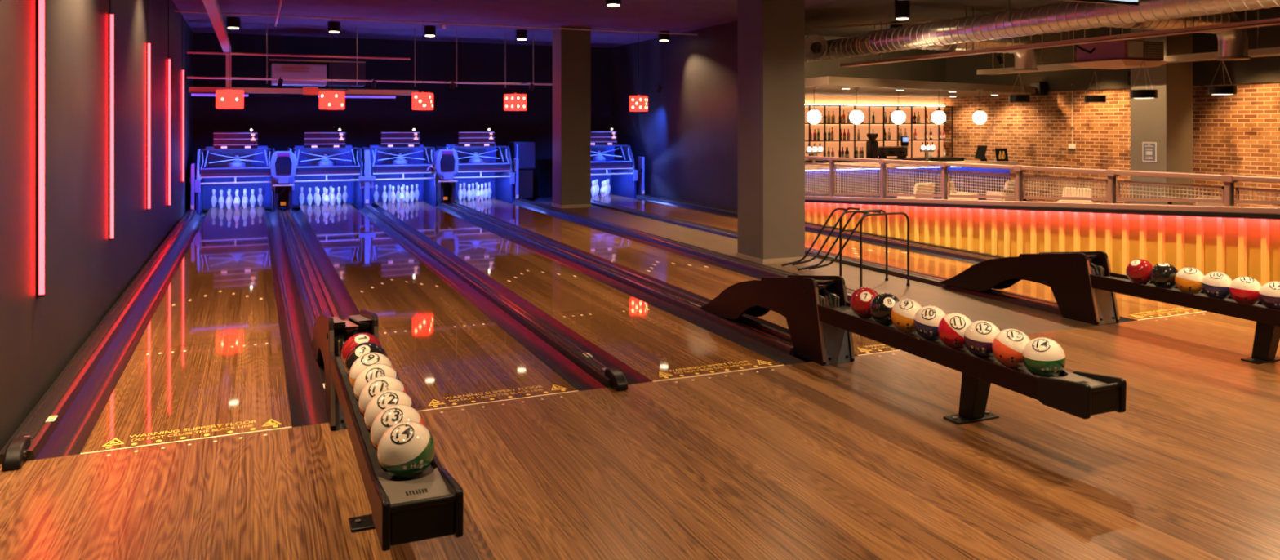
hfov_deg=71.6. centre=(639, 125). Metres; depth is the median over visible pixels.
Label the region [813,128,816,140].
bottle
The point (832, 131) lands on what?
bottle
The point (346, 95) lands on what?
tube
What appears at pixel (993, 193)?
armchair
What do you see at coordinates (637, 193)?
baseboard
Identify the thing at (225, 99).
die
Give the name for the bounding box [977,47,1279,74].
tray
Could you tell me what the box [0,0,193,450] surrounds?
wall
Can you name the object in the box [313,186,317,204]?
pin
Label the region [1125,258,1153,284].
ball
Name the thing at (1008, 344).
ball
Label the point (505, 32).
rod
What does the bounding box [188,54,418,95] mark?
steel beam
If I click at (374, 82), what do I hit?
light
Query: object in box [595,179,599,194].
pin
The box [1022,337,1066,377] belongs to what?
ball
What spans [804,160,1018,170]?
countertop
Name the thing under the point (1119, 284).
tray
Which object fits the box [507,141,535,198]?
machine
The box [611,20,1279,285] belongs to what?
wall
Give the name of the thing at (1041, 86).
wall speaker
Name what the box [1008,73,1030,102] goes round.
drum pendant
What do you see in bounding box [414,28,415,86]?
rod
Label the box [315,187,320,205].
pin
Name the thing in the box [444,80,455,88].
light
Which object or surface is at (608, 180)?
pin
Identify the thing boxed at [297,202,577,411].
lane
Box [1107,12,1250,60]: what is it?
duct
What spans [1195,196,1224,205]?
armchair
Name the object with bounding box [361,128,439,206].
pinsetter
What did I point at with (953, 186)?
armchair
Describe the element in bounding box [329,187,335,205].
pin
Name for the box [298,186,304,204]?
pin
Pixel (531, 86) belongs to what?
light
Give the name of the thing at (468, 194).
pin
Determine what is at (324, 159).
pinsetter
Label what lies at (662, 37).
recessed light
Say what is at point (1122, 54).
air conditioner
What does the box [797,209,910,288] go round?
ramp
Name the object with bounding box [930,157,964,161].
drip tray
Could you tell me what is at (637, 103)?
die
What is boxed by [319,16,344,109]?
die
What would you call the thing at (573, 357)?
gutter
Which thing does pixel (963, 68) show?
air duct
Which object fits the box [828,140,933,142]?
shelf
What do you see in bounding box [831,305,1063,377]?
tray
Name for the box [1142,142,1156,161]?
poster
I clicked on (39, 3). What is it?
tube
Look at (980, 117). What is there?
globe pendant
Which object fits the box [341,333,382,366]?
ball
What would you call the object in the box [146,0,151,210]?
tube
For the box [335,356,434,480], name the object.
balls
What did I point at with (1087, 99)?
drum pendant
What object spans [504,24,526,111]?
die
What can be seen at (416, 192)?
pin
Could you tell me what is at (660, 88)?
light
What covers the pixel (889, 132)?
bottle
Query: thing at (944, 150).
bottle
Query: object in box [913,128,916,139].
bottle
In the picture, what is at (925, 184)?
armchair
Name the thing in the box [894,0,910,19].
recessed light
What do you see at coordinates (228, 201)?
pin
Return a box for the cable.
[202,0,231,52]
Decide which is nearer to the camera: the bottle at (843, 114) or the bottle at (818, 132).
the bottle at (818, 132)
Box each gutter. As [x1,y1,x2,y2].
[0,208,207,464]
[264,207,359,426]
[357,204,651,391]
[434,201,856,364]
[511,198,1002,330]
[591,200,1136,324]
[635,194,996,264]
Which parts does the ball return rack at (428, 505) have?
panel, panel, rail, stop arm, foot plate, panel, plate, rail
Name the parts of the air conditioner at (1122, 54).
panel, casing, service panel, louvre panel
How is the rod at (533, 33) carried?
hanging from the ceiling at (676, 16)
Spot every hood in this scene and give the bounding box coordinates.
[270,151,296,183]
[331,316,346,351]
[342,315,371,333]
[433,149,458,179]
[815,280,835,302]
[1086,254,1097,263]
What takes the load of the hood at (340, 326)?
attached to the ball return rack at (428, 505)
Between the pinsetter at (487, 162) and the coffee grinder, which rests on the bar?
the coffee grinder
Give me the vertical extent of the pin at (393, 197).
0.385 m
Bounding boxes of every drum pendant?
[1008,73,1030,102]
[1084,28,1106,102]
[1129,58,1157,98]
[1208,60,1236,94]
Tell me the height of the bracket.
0.212 m
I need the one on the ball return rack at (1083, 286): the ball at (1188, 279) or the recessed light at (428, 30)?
the ball at (1188, 279)
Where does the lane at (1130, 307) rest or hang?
on the floor at (549, 199)
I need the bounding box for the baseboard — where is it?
[635,191,1004,257]
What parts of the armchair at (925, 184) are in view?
armrest, backrest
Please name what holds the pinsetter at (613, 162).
on the floor at (549, 199)
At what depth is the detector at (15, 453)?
4.42 m
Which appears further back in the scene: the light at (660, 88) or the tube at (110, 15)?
the light at (660, 88)
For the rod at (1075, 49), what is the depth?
17.48 m
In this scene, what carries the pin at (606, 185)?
on the lane at (1130, 307)
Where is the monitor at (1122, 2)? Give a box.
[1057,0,1138,6]
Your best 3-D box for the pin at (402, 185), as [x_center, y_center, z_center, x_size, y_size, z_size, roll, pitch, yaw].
[-5.486,1.565,20.593,0.121,0.385,0.119,0,0,-24]
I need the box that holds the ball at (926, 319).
[913,305,946,340]
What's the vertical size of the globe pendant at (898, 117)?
0.675 m
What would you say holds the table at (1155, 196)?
on the floor
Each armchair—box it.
[897,182,934,199]
[947,181,978,199]
[986,181,1023,200]
[1057,186,1093,202]
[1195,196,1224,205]
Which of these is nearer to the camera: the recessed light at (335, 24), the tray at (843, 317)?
the tray at (843, 317)
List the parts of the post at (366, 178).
post, cross plate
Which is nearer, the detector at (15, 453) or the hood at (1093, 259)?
the detector at (15, 453)
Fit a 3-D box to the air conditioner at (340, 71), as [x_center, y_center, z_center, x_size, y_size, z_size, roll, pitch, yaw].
[-7.046,-1.128,19.389,1.950,0.530,0.620,0,0,-24]
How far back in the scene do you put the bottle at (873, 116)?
21.25 m
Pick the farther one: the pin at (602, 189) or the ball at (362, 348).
the pin at (602, 189)
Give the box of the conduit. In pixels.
[1068,84,1075,149]
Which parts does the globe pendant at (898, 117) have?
globe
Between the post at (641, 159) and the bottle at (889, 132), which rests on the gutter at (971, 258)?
the post at (641, 159)
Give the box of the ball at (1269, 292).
[1258,280,1279,310]
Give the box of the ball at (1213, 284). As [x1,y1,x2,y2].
[1200,271,1232,299]
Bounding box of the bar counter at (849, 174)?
[804,160,1018,199]
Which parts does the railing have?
panel frame, post, panel frame, post, panel frame, post, panel frame, post, rail, panel frame, post, panel frame, post, panel frame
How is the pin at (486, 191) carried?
on the lane at (708, 281)
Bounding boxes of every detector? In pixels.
[2,435,31,471]
[601,367,627,391]
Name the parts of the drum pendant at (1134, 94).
lamp shade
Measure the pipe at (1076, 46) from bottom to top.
0.206 m
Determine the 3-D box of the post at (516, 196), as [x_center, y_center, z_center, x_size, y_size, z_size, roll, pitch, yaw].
[-2.872,1.292,20.512,0.080,1.030,0.270,0,0,-24]
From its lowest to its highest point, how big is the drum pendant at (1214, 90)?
0.562 m
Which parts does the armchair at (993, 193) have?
armrest, backrest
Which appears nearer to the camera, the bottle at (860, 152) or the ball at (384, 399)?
the ball at (384, 399)
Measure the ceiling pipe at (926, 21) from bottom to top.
0.036 m
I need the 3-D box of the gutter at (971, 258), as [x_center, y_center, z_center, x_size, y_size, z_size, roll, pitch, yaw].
[2.749,1.784,15.179,0.446,0.166,14.556,0,0,-24]
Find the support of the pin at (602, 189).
on the lane at (1130, 307)
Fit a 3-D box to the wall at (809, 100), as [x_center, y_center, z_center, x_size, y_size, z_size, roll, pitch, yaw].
[4.466,0.532,21.192,6.900,2.450,0.300,0,0,-24]
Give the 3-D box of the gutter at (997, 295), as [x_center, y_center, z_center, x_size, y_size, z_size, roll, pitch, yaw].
[1.367,1.784,14.578,0.460,0.166,14.556,0,0,-24]
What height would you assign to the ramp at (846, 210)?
0.834 m
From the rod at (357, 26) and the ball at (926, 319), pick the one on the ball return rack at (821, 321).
the ball at (926, 319)
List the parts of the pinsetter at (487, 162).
distributor arm, panel, box trim, distributor arm, distributor arm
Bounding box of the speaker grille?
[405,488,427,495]
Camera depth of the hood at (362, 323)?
5.46 m
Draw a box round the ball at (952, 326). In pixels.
[937,312,972,349]
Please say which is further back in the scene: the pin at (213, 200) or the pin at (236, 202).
the pin at (213, 200)
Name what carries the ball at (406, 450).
on the ball return rack at (428, 505)
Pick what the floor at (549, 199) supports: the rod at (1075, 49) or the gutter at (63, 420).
the gutter at (63, 420)
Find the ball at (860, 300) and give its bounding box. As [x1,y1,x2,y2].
[849,287,878,319]
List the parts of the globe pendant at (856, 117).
globe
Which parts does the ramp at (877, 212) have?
ramp rail, ramp rail, leg frame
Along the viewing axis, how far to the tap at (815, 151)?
17.25 m
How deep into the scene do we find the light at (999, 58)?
19.30 m
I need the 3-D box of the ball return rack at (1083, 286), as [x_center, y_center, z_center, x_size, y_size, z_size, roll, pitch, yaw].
[4.189,1.462,7.718,0.320,0.639,4.209,0,0,-24]
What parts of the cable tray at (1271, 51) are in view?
hanger rod, hanger rod, hanger rod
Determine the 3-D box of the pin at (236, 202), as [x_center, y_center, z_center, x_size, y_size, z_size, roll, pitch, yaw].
[-8.387,1.565,18.467,0.121,0.385,0.119,0,0,-24]
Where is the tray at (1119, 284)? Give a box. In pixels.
[1106,275,1266,307]
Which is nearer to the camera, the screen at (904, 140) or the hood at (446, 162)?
the hood at (446, 162)
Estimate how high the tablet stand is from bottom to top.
0.330 m
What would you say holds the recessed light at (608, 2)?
in the ceiling at (676, 16)
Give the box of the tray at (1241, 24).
[840,22,1279,66]
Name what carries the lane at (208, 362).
on the floor at (549, 199)
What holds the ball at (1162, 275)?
on the ball return rack at (1083, 286)
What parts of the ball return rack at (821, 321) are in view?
panel, panel, stop arm, panel, rail, rail, foot plate, leg, plate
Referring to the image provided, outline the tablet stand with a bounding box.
[974,145,987,161]
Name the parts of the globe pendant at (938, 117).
globe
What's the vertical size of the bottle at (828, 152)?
0.280 m
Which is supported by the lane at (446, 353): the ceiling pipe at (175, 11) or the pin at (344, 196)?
the pin at (344, 196)
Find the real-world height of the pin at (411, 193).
0.385 m
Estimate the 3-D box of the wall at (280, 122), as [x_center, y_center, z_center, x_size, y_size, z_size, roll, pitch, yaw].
[-5.470,-0.018,22.158,10.550,4.150,0.200,0,0,-24]
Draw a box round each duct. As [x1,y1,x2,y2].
[804,0,1279,62]
[916,35,1038,71]
[945,6,1279,91]
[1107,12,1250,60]
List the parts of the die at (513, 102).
cord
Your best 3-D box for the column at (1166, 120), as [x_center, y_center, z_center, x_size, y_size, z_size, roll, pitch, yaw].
[9.457,-0.168,16.111,0.700,3.850,0.700,0,0,-24]
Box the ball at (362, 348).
[345,342,387,377]
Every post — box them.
[189,163,195,210]
[359,147,375,204]
[513,158,519,199]
[638,156,644,195]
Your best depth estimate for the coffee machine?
21.03 m
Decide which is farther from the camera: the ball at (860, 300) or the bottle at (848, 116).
the bottle at (848, 116)
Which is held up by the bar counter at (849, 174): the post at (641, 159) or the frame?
the frame
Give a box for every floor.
[0,201,1279,559]
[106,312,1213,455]
[200,196,552,215]
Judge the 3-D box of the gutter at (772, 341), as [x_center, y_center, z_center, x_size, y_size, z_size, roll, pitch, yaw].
[-1.546,1.787,13.310,0.666,0.160,14.556,0,0,-24]
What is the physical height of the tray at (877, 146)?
0.030 m
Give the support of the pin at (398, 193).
on the lane at (656, 344)
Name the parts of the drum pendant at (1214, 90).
lamp shade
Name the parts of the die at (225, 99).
cord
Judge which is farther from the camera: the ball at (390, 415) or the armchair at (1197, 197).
the armchair at (1197, 197)
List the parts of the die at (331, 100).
cord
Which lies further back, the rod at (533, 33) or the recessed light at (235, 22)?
the rod at (533, 33)
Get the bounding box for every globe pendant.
[806,86,821,124]
[849,87,863,124]
[891,88,905,124]
[931,88,946,124]
[973,88,986,124]
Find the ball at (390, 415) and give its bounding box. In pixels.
[370,404,424,452]
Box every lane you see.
[80,204,292,454]
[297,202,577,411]
[372,200,783,382]
[453,197,899,355]
[591,193,1206,320]
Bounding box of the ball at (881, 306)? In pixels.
[869,293,899,325]
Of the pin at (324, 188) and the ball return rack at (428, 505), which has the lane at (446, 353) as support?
the pin at (324, 188)
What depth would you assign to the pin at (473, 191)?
20.94 m
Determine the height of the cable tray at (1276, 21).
0.850 m
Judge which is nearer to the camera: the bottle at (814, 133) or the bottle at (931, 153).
the bottle at (814, 133)
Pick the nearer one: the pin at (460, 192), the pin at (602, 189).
the pin at (460, 192)
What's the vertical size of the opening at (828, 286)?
0.569 m
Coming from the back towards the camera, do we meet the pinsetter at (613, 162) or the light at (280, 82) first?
the pinsetter at (613, 162)
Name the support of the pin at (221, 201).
on the lane at (208, 362)
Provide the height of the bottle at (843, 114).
0.306 m
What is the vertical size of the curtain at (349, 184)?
0.950 m
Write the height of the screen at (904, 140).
0.245 m
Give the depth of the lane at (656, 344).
8.52 m
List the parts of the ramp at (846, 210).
ramp rail, ramp rail, leg frame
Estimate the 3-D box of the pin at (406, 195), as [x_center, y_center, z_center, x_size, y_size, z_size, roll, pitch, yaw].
[-5.276,1.565,20.109,0.121,0.385,0.119,0,0,-24]
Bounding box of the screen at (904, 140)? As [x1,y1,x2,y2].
[900,136,908,146]
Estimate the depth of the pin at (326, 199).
19.14 m
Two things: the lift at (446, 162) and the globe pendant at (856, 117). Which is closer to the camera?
the globe pendant at (856, 117)
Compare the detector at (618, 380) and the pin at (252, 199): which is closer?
the detector at (618, 380)
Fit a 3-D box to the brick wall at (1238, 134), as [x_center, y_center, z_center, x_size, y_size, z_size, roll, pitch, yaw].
[11.711,0.512,13.438,0.200,2.490,20.300,0,0,-24]
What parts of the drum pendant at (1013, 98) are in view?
lamp shade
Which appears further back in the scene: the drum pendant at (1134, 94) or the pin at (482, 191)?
the pin at (482, 191)
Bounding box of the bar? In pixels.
[804,156,951,163]
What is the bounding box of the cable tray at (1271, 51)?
[977,8,1279,75]
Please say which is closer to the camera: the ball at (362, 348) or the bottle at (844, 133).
the ball at (362, 348)
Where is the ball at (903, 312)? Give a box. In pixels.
[890,298,922,333]
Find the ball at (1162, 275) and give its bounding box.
[1149,262,1177,288]
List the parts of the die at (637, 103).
cord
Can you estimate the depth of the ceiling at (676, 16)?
17.02 m
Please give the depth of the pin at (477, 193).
20.46 m
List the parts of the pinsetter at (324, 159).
guard post, distributor arm, distributor arm, panel, box trim, box trim, box trim, distributor arm, distributor arm, guard post, arm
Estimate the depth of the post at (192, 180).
17.75 m
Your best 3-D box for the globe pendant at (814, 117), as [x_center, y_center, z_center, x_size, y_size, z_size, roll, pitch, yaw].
[3.143,-0.355,16.036,0.260,0.675,0.260,0,0,-24]
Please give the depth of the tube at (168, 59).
14.08 m
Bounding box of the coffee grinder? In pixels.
[866,133,878,159]
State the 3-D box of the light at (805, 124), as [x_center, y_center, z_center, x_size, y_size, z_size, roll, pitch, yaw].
[5.526,-0.012,21.451,4.650,0.010,0.020,0,0,-24]
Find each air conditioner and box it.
[269,58,365,86]
[1066,40,1171,69]
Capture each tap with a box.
[805,143,822,163]
[920,142,935,161]
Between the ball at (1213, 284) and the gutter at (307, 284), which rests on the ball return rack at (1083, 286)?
the ball at (1213, 284)
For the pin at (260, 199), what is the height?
0.385 m
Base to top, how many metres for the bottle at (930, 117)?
0.274 m
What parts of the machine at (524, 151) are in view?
edge trim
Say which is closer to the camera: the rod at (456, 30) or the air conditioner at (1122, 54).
the air conditioner at (1122, 54)
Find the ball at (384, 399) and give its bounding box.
[364,389,415,434]
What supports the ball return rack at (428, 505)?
on the floor at (860, 459)
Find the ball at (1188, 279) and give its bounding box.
[1174,266,1204,293]
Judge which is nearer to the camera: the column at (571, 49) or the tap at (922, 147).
the tap at (922, 147)
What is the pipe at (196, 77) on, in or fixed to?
hanging from the rod at (266, 22)
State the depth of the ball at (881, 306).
5.97 m
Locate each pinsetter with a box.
[195,128,276,215]
[287,128,364,212]
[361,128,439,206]
[436,128,515,204]
[591,128,637,198]
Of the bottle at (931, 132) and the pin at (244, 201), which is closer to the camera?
the pin at (244, 201)
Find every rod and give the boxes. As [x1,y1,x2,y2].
[266,22,267,83]
[356,26,357,84]
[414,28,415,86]
[456,30,457,86]
[505,31,506,87]
[533,33,533,88]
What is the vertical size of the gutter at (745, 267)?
0.166 m
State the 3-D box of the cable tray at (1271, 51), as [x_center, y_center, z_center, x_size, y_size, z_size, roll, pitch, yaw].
[10.533,-1.588,11.999,0.412,1.010,15.600,0,0,-24]
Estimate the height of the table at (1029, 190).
0.630 m
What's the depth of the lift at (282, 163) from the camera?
18.11 m
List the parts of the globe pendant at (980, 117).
globe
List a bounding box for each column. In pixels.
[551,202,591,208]
[552,26,591,204]
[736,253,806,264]
[737,0,804,259]
[1130,28,1192,204]
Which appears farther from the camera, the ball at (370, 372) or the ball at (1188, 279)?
the ball at (1188, 279)
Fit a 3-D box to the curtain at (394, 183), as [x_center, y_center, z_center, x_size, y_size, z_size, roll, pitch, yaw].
[-5.787,1.382,20.902,1.380,0.950,0.050,0,0,-24]
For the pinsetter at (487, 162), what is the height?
1.777 m
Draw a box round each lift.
[270,151,296,208]
[433,149,458,203]
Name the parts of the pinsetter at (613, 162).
panel, box trim, distributor arm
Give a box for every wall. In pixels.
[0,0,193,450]
[193,32,611,208]
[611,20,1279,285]
[804,35,946,97]
[804,95,944,146]
[944,81,1279,207]
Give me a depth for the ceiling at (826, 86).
17.86 m
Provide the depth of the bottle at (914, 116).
21.77 m
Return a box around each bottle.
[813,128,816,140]
[817,128,819,140]
[826,111,830,123]
[826,146,830,156]
[827,128,831,140]
[831,111,835,123]
[831,127,833,140]
[831,147,834,156]
[841,146,844,157]
[842,110,844,123]
[843,128,845,140]
[846,128,849,140]
[847,112,849,123]
[857,128,860,140]
[858,147,862,158]
[871,111,875,123]
[887,128,890,139]
[888,111,892,123]
[913,112,915,123]
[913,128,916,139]
[916,111,919,123]
[928,112,932,123]
[929,128,932,139]
[929,146,933,157]
[942,128,945,139]
[942,146,946,156]
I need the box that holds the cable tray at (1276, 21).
[840,0,1279,66]
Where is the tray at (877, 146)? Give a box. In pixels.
[877,146,909,147]
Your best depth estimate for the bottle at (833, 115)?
20.78 m
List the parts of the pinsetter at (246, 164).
arm, guard post, distributor arm, distributor arm, box trim, box trim, panel, distributor arm, distributor arm, guard post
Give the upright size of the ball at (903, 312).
0.218 m
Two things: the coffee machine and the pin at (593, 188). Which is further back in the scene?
the pin at (593, 188)
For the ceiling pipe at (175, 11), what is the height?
0.030 m
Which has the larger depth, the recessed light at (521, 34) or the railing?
the recessed light at (521, 34)
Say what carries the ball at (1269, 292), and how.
on the ball return rack at (1083, 286)
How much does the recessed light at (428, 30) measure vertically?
0.212 m
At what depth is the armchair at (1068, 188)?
14.43 m
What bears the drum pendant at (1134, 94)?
hanging from the ceiling at (676, 16)
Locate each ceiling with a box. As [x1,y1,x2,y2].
[172,0,1067,48]
[804,75,1035,97]
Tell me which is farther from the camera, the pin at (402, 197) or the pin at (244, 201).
the pin at (402, 197)
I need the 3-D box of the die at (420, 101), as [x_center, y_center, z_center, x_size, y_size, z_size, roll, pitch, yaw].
[-4.339,-1.198,17.742,0.344,1.790,0.344,0,0,3]
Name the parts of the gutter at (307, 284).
track rail, track rail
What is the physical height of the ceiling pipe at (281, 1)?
0.036 m
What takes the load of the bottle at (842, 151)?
on the bar
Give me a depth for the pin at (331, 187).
19.92 m
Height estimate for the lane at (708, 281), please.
0.122 m
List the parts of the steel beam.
junction plate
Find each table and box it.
[1001,188,1048,200]
[1142,195,1194,204]
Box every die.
[216,11,244,108]
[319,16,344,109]
[412,91,433,110]
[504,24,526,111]
[629,30,648,111]
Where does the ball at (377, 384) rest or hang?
on the ball return rack at (428, 505)
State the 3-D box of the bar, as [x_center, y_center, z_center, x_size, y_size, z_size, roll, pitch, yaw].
[4.686,1.277,20.748,6.750,0.960,0.670,0,0,-24]
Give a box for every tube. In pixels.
[35,0,44,298]
[108,0,114,240]
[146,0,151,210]
[167,0,170,206]
[181,14,184,182]
[191,92,248,96]
[317,93,395,97]
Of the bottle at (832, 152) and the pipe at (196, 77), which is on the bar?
the bottle at (832, 152)
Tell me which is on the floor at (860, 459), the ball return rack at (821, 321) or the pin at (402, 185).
the ball return rack at (821, 321)
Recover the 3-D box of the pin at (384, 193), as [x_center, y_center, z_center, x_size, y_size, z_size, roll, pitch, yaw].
[-5.800,1.565,20.169,0.121,0.385,0.119,0,0,-24]
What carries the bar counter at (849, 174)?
on the floor
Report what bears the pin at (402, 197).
on the lane at (656, 344)
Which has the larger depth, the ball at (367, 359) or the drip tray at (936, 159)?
the drip tray at (936, 159)
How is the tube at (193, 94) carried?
attached to the steel beam
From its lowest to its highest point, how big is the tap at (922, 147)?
0.400 m
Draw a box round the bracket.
[889,22,902,28]
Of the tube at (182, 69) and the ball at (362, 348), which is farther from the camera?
the tube at (182, 69)
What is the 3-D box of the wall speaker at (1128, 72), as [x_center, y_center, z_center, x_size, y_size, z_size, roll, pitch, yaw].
[9.707,-0.913,17.310,0.305,0.300,0.260,0,0,-24]
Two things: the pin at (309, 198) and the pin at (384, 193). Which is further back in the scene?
the pin at (384, 193)
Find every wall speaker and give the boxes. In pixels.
[1031,81,1047,96]
[1127,71,1130,85]
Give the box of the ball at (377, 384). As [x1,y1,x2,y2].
[358,375,407,417]
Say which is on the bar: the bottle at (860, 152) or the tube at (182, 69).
the bottle at (860, 152)
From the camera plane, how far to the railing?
11.07 m
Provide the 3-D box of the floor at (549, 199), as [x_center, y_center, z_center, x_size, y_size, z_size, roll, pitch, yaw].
[-2.106,1.977,14.428,10.150,0.160,17.060,0,0,-24]
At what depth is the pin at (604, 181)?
21.99 m
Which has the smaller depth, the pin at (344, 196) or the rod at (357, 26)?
the rod at (357, 26)
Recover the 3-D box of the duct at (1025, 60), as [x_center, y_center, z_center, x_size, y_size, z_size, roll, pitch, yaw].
[6.220,-1.382,16.338,2.795,0.718,0.440,0,0,-24]
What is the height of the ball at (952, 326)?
0.218 m
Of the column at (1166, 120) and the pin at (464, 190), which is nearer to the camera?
the column at (1166, 120)
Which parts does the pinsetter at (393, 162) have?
distributor arm, distributor arm, box trim, panel, box trim, distributor arm, distributor arm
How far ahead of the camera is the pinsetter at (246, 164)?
18.84 m
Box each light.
[226,17,240,28]
[277,76,283,86]
[327,21,340,32]
[368,79,377,88]
[423,25,435,36]
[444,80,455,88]
[515,29,527,39]
[520,81,533,90]
[605,0,621,6]
[645,84,662,92]
[658,31,669,41]
[804,104,926,106]
[804,106,944,108]
[804,124,944,124]
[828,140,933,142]
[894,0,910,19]
[995,53,1003,64]
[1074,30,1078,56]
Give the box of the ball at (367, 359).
[349,352,393,389]
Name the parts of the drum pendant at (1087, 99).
lamp shade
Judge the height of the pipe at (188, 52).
0.044 m
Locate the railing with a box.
[804,155,1279,219]
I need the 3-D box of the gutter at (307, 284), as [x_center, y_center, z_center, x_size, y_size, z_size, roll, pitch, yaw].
[-4.604,1.785,11.980,0.708,0.163,14.556,0,0,-24]
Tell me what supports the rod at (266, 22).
hanging from the ceiling at (676, 16)
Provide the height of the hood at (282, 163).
0.660 m
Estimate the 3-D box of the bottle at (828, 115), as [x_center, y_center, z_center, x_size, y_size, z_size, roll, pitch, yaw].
[4.426,-0.184,20.822,0.084,0.282,0.082,0,0,-24]
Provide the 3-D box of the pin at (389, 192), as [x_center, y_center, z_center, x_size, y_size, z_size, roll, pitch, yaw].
[-5.766,1.565,20.471,0.121,0.385,0.119,0,0,-24]
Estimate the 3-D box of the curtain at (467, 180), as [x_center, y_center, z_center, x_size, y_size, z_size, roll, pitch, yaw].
[-4.210,1.382,21.588,1.380,0.950,0.050,0,0,-24]
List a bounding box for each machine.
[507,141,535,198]
[877,146,909,159]
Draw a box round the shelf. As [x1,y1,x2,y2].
[804,104,953,159]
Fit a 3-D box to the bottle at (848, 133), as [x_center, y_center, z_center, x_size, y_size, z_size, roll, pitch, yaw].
[4.923,0.225,20.983,0.074,0.264,0.072,0,0,-24]
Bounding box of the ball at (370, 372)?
[353,363,400,402]
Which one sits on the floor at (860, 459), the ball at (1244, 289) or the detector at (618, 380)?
the detector at (618, 380)
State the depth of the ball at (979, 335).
5.17 m
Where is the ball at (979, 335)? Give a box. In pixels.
[963,320,1000,358]
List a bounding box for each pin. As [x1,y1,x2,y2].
[210,189,217,207]
[217,190,224,208]
[226,190,231,208]
[233,191,239,209]
[241,190,248,208]
[249,189,255,207]
[257,187,263,205]
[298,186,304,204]
[306,187,312,204]
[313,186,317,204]
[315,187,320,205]
[321,186,325,204]
[323,188,328,206]
[328,186,332,203]
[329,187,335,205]
[336,186,342,204]
[342,186,347,203]
[373,185,378,201]
[382,185,386,202]
[386,184,391,201]
[390,186,395,203]
[395,185,400,202]
[399,186,404,204]
[401,184,405,200]
[404,186,409,202]
[409,184,414,201]
[414,183,419,200]
[457,183,462,199]
[462,182,466,199]
[466,183,471,200]
[471,182,475,199]
[475,184,480,201]
[480,183,484,199]
[484,182,488,199]
[487,182,492,198]
[591,180,595,196]
[593,180,597,195]
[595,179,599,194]
[600,181,604,196]
[603,180,607,195]
[605,179,608,195]
[607,178,610,194]
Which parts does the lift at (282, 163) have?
plate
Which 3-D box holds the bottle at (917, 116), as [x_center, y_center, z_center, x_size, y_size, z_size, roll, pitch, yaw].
[6.850,-0.184,21.842,0.084,0.282,0.082,0,0,-24]
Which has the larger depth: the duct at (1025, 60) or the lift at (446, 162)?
the lift at (446, 162)
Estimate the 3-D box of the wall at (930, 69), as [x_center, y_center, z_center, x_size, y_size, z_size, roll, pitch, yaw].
[4.486,-1.393,21.146,6.900,1.400,0.400,0,0,-24]
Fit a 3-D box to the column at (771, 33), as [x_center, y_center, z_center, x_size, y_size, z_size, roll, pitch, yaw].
[1.716,-0.168,11.658,0.630,3.850,0.650,0,0,-24]
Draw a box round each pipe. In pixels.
[174,9,697,35]
[186,51,409,59]
[186,76,552,85]
[275,0,282,26]
[804,19,947,29]
[1073,44,1095,53]
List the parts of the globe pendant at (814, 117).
globe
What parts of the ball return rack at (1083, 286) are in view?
panel, panel, stop arm, panel, rail, rail, foot plate, leg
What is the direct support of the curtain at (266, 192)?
hanging from the pinsetter at (246, 164)
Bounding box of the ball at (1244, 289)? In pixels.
[1228,275,1262,305]
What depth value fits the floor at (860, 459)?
4.48 m
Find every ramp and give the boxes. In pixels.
[781,207,888,280]
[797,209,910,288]
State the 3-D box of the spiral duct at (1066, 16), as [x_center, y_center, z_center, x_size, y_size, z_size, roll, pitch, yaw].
[6.437,-1.685,11.305,0.941,0.815,17.603,0,0,-24]
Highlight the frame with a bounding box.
[995,148,1008,161]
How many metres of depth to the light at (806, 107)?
21.37 m
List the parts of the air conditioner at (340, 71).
casing, casing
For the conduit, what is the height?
1.550 m
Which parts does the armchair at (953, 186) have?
backrest, armrest, armrest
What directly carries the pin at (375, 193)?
on the lane at (656, 344)
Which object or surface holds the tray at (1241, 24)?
on the cable tray at (1276, 21)
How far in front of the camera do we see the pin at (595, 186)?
22.17 m
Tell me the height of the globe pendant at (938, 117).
0.675 m
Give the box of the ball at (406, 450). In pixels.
[377,420,435,479]
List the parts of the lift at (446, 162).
plate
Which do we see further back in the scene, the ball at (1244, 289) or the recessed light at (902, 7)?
the recessed light at (902, 7)
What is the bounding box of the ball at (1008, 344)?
[991,328,1031,368]
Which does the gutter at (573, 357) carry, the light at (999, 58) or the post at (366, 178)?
the post at (366, 178)
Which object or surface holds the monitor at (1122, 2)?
hanging from the ceiling at (676, 16)
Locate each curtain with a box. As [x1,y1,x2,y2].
[202,165,271,208]
[293,164,354,205]
[370,168,423,202]
[453,168,494,198]
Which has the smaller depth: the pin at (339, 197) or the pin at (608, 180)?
the pin at (339, 197)
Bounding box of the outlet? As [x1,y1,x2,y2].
[804,33,827,59]

